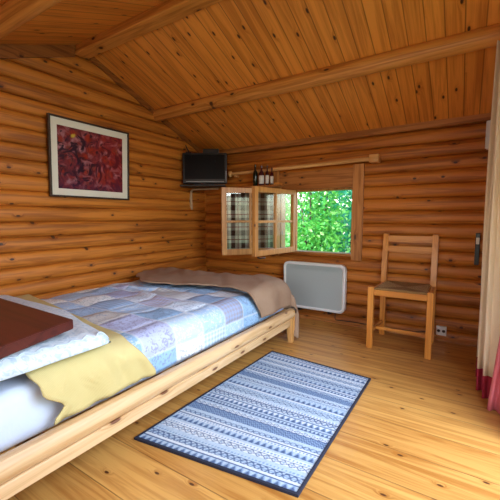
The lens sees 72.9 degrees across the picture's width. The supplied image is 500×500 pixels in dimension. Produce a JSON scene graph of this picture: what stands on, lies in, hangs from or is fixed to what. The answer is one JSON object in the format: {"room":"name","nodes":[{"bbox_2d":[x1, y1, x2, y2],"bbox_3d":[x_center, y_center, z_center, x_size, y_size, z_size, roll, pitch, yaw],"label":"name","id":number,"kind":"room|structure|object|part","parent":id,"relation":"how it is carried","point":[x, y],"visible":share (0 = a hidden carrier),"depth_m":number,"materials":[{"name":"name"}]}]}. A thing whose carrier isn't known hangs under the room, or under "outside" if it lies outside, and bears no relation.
{"room":"cabin bedroom","nodes":[
{"label":"cabin bedroom","id":0,"kind":"room"},
{"bbox_2d":[0,55,206,298],"bbox_3d":[-1.557,-0.399,2.486,0.108,2.377,3.700,3,6,32],"label":"wall","id":1,"kind":"structure","parent":0,"point":[51,246],"depth_m":2.71,"materials":[{"name":"brown wood"}]},
{"bbox_2d":[0,0,61,39],"bbox_3d":[-0.527,-1.133,1.267,2.910,0.112,0.108,3,6,32],"label":"trim","id":2,"kind":"structure","parent":1,"relation":"attached to","point":[14,14],"depth_m":1.60,"materials":[{"name":"brown wood"}]},
{"bbox_2d":[0,44,74,58],"bbox_3d":[-1.932,-1.015,1.744,0.028,0.945,2.150,3,6,32],"label":"trim","id":3,"kind":"structure","parent":1,"relation":"attached to","point":[7,51],"depth_m":2.37,"materials":[{"name":"brown wood"}]},
{"bbox_2d":[46,113,129,199],"bbox_3d":[-1.274,-0.715,2.743,0.055,0.590,0.690,3,6,32],"label":"framed picture","id":4,"kind":"object","parent":1,"relation":"attached to","point":[86,160],"visible":1,"depth_m":2.70},
{"bbox_2d":[57,124,122,192],"bbox_3d":[-1.277,-0.715,2.745,0.027,0.468,0.568,3,6,32],"label":"print","id":5,"kind":"object","parent":4,"relation":"attached to","point":[89,160],"depth_m":2.71},
{"bbox_2d":[89,57,202,152],"bbox_3d":[-0.902,-1.319,3.337,0.026,0.618,1.420,3,6,32],"label":"trim","id":6,"kind":"structure","parent":1,"relation":"attached to","point":[120,83],"depth_m":3.10,"materials":[{"name":"brown wood"}]},
{"bbox_2d":[75,0,222,58],"bbox_3d":[-0.111,-1.490,1.889,2.910,0.075,0.120,3,6,32],"label":"beam","id":7,"kind":"structure","parent":1,"relation":"attached to","point":[167,12],"depth_m":2.25,"materials":[{"name":"brown wood"}]},
{"bbox_2d":[153,23,499,121],"bbox_3d":[0.298,-1.250,2.552,2.910,0.112,0.108,3,6,32],"label":"beam","id":8,"kind":"structure","parent":1,"relation":"attached to","point":[485,37],"depth_m":2.26,"materials":[{"name":"brown wood"}]},
{"bbox_2d":[0,0,499,150],"bbox_3d":[-0.306,-1.033,1.623,3.500,1.105,4.400,3,6,32],"label":"ceiling","id":9,"kind":"structure","parent":0,"point":[223,46],"depth_m":2.35,"materials":[{"name":"brown wood"}]},
{"bbox_2d":[7,317,499,499],"bbox_3d":[-0.302,0.867,1.801,3.080,0.060,3.880,3,6,32],"label":"floor","id":10,"kind":"structure","parent":0,"point":[421,428],"depth_m":1.50,"materials":[{"name":"brown wood"}]},
{"bbox_2d":[0,308,294,499],"bbox_3d":[-0.993,0.684,1.967,1.459,0.276,2.763,3,6,32],"label":"frame","id":11,"kind":"object","parent":10,"relation":"on","point":[23,465],"visible":0.52,"depth_m":1.36,"materials":[{"name":"brown wood"}]},
{"bbox_2d":[0,314,273,452],"bbox_3d":[-0.995,0.502,1.937,1.210,0.206,2.640,3,6,32],"label":"mattress","id":12,"kind":"object","parent":11,"relation":"on","point":[25,413],"visible":0.09,"depth_m":1.18,"materials":[{"name":"fabric"}]},
{"bbox_2d":[41,280,283,389],"bbox_3d":[-0.726,0.399,2.410,1.347,0.228,1.622,3,6,32],"label":"patchwork quilt","id":13,"kind":"object","parent":12,"relation":"on","point":[169,324],"visible":0.58,"depth_m":2.04,"materials":[{"name":"blue fabric"}]},
{"bbox_2d":[14,294,155,424],"bbox_3d":[-1.119,0.461,1.741,1.350,0.209,0.587,3,6,32],"label":"blanket","id":14,"kind":"object","parent":13,"relation":"on","point":[78,381],"visible":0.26,"depth_m":1.33,"materials":[{"name":"fabric"}]},
{"bbox_2d":[0,295,110,380],"bbox_3d":[-1.325,0.351,1.363,1.280,0.081,1.145,3,6,32],"label":"duvet","id":15,"kind":"object","parent":14,"relation":"on","point":[83,337],"visible":0.48,"depth_m":1.25,"materials":[{"name":"fabric"}]},
{"bbox_2d":[0,298,72,358],"bbox_3d":[-1.193,0.291,1.290,1.050,0.038,0.615,3,6,32],"label":"wooden board","id":16,"kind":"object","parent":15,"relation":"on","point":[22,327],"visible":1,"depth_m":1.25,"materials":[{"name":"brown wood"}]},
{"bbox_2d":[136,267,298,338],"bbox_3d":[-0.399,0.464,2.847,1.462,0.529,0.741,3,6,32],"label":"blanket","id":17,"kind":"object","parent":13,"relation":"on","point":[270,294],"visible":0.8,"depth_m":2.66,"materials":[{"name":"fabric"}]},
{"bbox_3d":[0.321,0.648,2.719,0.040,0.202,0.074,3,6,32],"label":"leg","id":18,"kind":"part","parent":11,"relation":"part of","materials":[{"name":"brown wood"}]},
{"bbox_2d":[134,351,370,497],"bbox_3d":[0.133,0.826,1.826,0.796,0.012,1.248,3,6,32],"label":"rug","id":19,"kind":"object","parent":10,"relation":"on","point":[272,422],"visible":1,"depth_m":1.64,"materials":[{"name":"blue fabric"}]},
{"bbox_2d":[366,234,438,359],"bbox_3d":[1.213,0.317,2.666,0.446,0.866,0.469,3,6,32],"label":"dining chair","id":20,"kind":"object","parent":10,"relation":"on","point":[396,289],"visible":1,"depth_m":2.67,"materials":[{"name":"brown wood"}]},
{"bbox_3d":[0.928,0.517,2.614,0.042,0.478,0.042,3,6,32],"label":"leg","id":21,"kind":"part","parent":20,"relation":"part of","materials":[{"name":"brown wood"}]},
{"bbox_3d":[1.159,0.293,2.921,0.042,0.866,0.096,3,6,32],"label":"leg","id":22,"kind":"part","parent":20,"relation":"part of","materials":[{"name":"brown wood"}]},
{"bbox_3d":[1.198,0.292,2.640,0.368,0.028,0.379,3,6,32],"label":"seat","id":23,"kind":"part","parent":20,"relation":"part of","materials":[{"name":"brown wood"}]},
{"bbox_3d":[1.269,0.537,2.397,0.042,0.478,0.042,3,6,32],"label":"leg","id":24,"kind":"part","parent":20,"relation":"part of","materials":[{"name":"brown wood"}]},
{"bbox_3d":[1.473,0.311,2.721,0.042,0.866,0.096,3,6,32],"label":"leg","id":25,"kind":"part","parent":20,"relation":"part of","materials":[{"name":"brown wood"}]},
{"bbox_2d":[204,122,487,341],"bbox_3d":[0.712,-0.175,3.300,3.080,1.770,0.108,3,6,32],"label":"wall","id":26,"kind":"structure","parent":0,"point":[427,182],"depth_m":2.85,"materials":[{"name":"brown wood"}]},
{"bbox_2d":[180,185,225,208],"bbox_3d":[-0.495,-0.568,3.660,0.470,0.250,0.263,0,5,0],"label":"bracket","id":27,"kind":"object","parent":26,"relation":"attached to","point":[196,187],"visible":0.98,"depth_m":3.67,"materials":[{"name":"metal"}]},
{"bbox_2d":[180,185,225,187],"bbox_3d":[-0.495,-0.682,3.633,0.470,0.017,0.230,0,5,0],"label":"shelf","id":28,"kind":"object","parent":27,"relation":"on","point":[184,186],"depth_m":3.55,"materials":[{"name":"wood"}]},
{"bbox_2d":[182,153,226,184],"bbox_3d":[-0.481,-0.860,3.611,0.472,0.339,0.140,0,5,0],"label":"television","id":29,"kind":"object","parent":27,"relation":"on","point":[198,168],"visible":0.85,"depth_m":3.59,"materials":[{"name":"black plastic"}]},
{"bbox_2d":[203,149,218,152],"bbox_3d":[-0.416,-1.054,3.616,0.170,0.044,0.055,0,5,0],"label":"box","id":30,"kind":"object","parent":29,"relation":"on","point":[204,150],"visible":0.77,"depth_m":3.59,"materials":[{"name":"plastic"}]},
{"bbox_3d":[-0.503,-0.566,3.735,0.329,0.233,0.022,1,6,14],"label":"bracket arm","id":31,"kind":"part","parent":27,"relation":"part of","materials":[{"name":"beige metal"}]},
{"bbox_2d":[221,163,364,260],"bbox_3d":[0.355,-0.351,3.244,1.245,0.863,0.645,-1,5,-8],"label":"window","id":32,"kind":"structure","parent":26,"relation":"in","point":[353,178],"depth_m":3.23,"materials":[{"name":"brown wood"}]},
{"bbox_2d":[227,193,272,248],"bbox_3d":[-0.005,-0.286,3.405,0.524,0.575,0.026,-2,6,-15],"label":"plaid curtain","id":33,"kind":"object","parent":32,"relation":"hanging from","point":[237,203],"visible":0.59,"depth_m":3.40,"materials":[{"name":"fabric"}]},
{"bbox_3d":[0.003,-0.285,3.373,0.583,0.658,0.034,-2,6,-15],"label":"sash","id":34,"kind":"part","parent":32,"relation":"part of","materials":[{"name":"brown wood"}]},
{"bbox_2d":[245,184,283,188],"bbox_3d":[0.143,-0.634,3.466,0.400,0.045,0.122,3,6,32],"label":"wall shelf","id":35,"kind":"object","parent":32,"relation":"attached to","point":[278,186],"visible":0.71,"depth_m":3.38,"materials":[{"name":"brown wood"}]},
{"bbox_2d":[253,164,257,185],"bbox_3d":[0.055,-0.766,3.473,0.048,0.215,0.047,3,6,32],"label":"bottle","id":36,"kind":"object","parent":35,"relation":"on","point":[255,174],"visible":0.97,"depth_m":3.46,"materials":[{"name":"green glass"}]},
{"bbox_2d":[259,165,263,184],"bbox_3d":[0.116,-0.755,3.435,0.054,0.200,0.054,3,6,32],"label":"bottle","id":37,"kind":"object","parent":35,"relation":"on","point":[261,173],"visible":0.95,"depth_m":3.42,"materials":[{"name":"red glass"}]},
{"bbox_2d":[265,165,268,184],"bbox_3d":[0.173,-0.749,3.399,0.036,0.195,0.036,3,6,32],"label":"bottle","id":38,"kind":"object","parent":35,"relation":"on","point":[267,172],"visible":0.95,"depth_m":3.39,"materials":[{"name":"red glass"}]},
{"bbox_2d":[270,167,273,184],"bbox_3d":[0.217,-0.734,3.372,0.034,0.170,0.034,3,6,32],"label":"bottle","id":39,"kind":"object","parent":35,"relation":"on","point":[271,174],"visible":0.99,"depth_m":3.36,"materials":[{"name":"red glass"}]},
{"bbox_3d":[0.235,-0.264,3.137,0.036,0.604,0.618,5,7,41],"label":"sash","id":40,"kind":"part","parent":32,"relation":"part of","materials":[{"name":"brown wood"}]},
{"bbox_3d":[0.261,-0.375,3.499,0.097,0.863,0.024,3,6,32],"label":"casing","id":41,"kind":"part","parent":32,"relation":"part of","materials":[{"name":"brown wood"}]},
{"bbox_3d":[0.643,0.026,3.352,0.742,0.024,0.126,3,6,32],"label":"sill","id":42,"kind":"part","parent":32,"relation":"part of","materials":[{"name":"brown wood"}]},
{"bbox_3d":[0.968,-0.334,3.047,0.096,0.863,0.026,3,6,32],"label":"casing","id":43,"kind":"part","parent":32,"relation":"part of","materials":[{"name":"brown wood"}]},
{"bbox_2d":[228,154,380,177],"bbox_3d":[0.437,-0.804,3.303,1.578,0.093,0.098,3,6,32],"label":"curtain rod","id":44,"kind":"object","parent":26,"relation":"attached to","point":[373,158],"visible":1,"depth_m":3.14,"materials":[{"name":"brown wood"}]},
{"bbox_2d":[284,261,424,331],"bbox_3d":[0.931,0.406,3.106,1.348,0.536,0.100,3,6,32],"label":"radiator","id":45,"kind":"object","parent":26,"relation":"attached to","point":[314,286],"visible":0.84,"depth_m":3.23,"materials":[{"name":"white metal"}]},
{"bbox_3d":[0.617,0.349,3.282,0.575,0.405,0.044,3,6,32],"label":"panel","id":46,"kind":"part","parent":45,"relation":"part of","materials":[{"name":"grey metal"}]},
{"bbox_2d":[289,265,338,271],"bbox_3d":[0.604,0.177,3.246,0.510,0.030,0.002,3,6,32],"label":"grille","id":47,"kind":"object","parent":45,"relation":"attached to","point":[302,268],"depth_m":3.24,"materials":[{"name":"grey metal"}]},
{"bbox_3d":[0.615,0.349,3.279,0.624,0.454,0.060,3,6,32],"label":"frame","id":48,"kind":"part","parent":45,"relation":"part of","materials":[{"name":"white metal"}]},
{"bbox_3d":[1.155,0.638,2.991,0.825,0.094,0.020,3,6,31],"label":"cord","id":49,"kind":"part","parent":45,"relation":"part of","materials":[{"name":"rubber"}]},
{"bbox_2d":[219,113,490,154],"bbox_3d":[0.692,-1.036,3.163,2.870,0.051,0.040,3,6,32],"label":"trim","id":50,"kind":"structure","parent":26,"relation":"attached to","point":[478,118],"depth_m":2.92,"materials":[{"name":"brown wood"}]},
{"bbox_2d":[299,314,477,346],"bbox_3d":[0.685,0.672,3.334,2.900,0.036,0.034,3,6,32],"label":"baseboard","id":51,"kind":"structure","parent":26,"relation":"attached to","point":[439,338],"depth_m":2.98,"materials":[{"name":"brown wood"}]},
{"bbox_2d":[436,325,446,335],"bbox_3d":[1.560,0.658,2.764,0.075,0.077,0.022,3,6,32],"label":"wall socket","id":52,"kind":"object","parent":26,"relation":"attached to","point":[440,330],"visible":1,"depth_m":2.75,"materials":[{"name":"white plastic"}]},
{"bbox_2d":[474,233,480,264],"bbox_3d":[1.732,-0.007,2.582,0.030,0.245,0.032,3,6,32],"label":"wall fitting","id":53,"kind":"object","parent":26,"relation":"attached to","point":[477,239],"visible":1,"depth_m":2.57,"materials":[{"name":"black plastic"}]},
{"bbox_2d":[485,120,490,149],"bbox_3d":[1.763,-0.835,2.457,0.088,0.203,0.035,3,6,32],"label":"board","id":54,"kind":"object","parent":26,"relation":"attached to","point":[489,121],"visible":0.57,"depth_m":2.46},
{"bbox_3d":[1.349,-1.189,1.618,0.024,0.023,0.800,3,6,32],"label":"pole","id":55,"kind":"object","parent":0,"visible":0},
{"bbox_2d":[475,40,499,398],"bbox_3d":[1.365,-0.193,1.857,0.126,2.008,0.344,3,6,32],"label":"door curtain","id":56,"kind":"object","parent":55,"relation":"hanging from","point":[489,315],"visible":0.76,"depth_m":1.83,"materials":[{"name":"beige fabric"}]},
{"bbox_2d":[487,337,499,414],"bbox_3d":[1.293,-0.153,1.601,0.182,1.980,0.074,3,6,32],"label":"curtain","id":57,"kind":"object","parent":55,"relation":"hanging from","point":[494,395],"visible":1,"depth_m":1.73,"materials":[{"name":"fabric"}]},
{"label":"outside","id":58,"kind":"structure","parent":0,"visible":0},
{"bbox_3d":[0.316,0.966,3.619,30.000,0.200,32.000,3,6,32],"label":"ground","id":59,"kind":"structure","parent":58,"visible":0},
{"bbox_2d":[285,195,305,246],"bbox_3d":[0.511,-0.928,7.461,2.797,2.934,2.191,3,6,32],"label":"shrub","id":60,"kind":"object","parent":59,"relation":"on","point":[286,208],"visible":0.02,"depth_m":7.36,"materials":[{"name":"green plant"}]},
{"bbox_2d":[285,191,351,252],"bbox_3d":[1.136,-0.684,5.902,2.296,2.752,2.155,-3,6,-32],"label":"shrub","id":61,"kind":"object","parent":59,"relation":"on","point":[317,228],"visible":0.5,"depth_m":5.70,"materials":[{"name":"green plant"}]},
{"bbox_2d":[309,190,351,252],"bbox_3d":[2.135,-0.888,6.226,2.668,3.070,2.228,3,6,32],"label":"shrub","id":62,"kind":"object","parent":59,"relation":"on","point":[349,194],"visible":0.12,"depth_m":6.30,"materials":[{"name":"green plant"}]}
]}

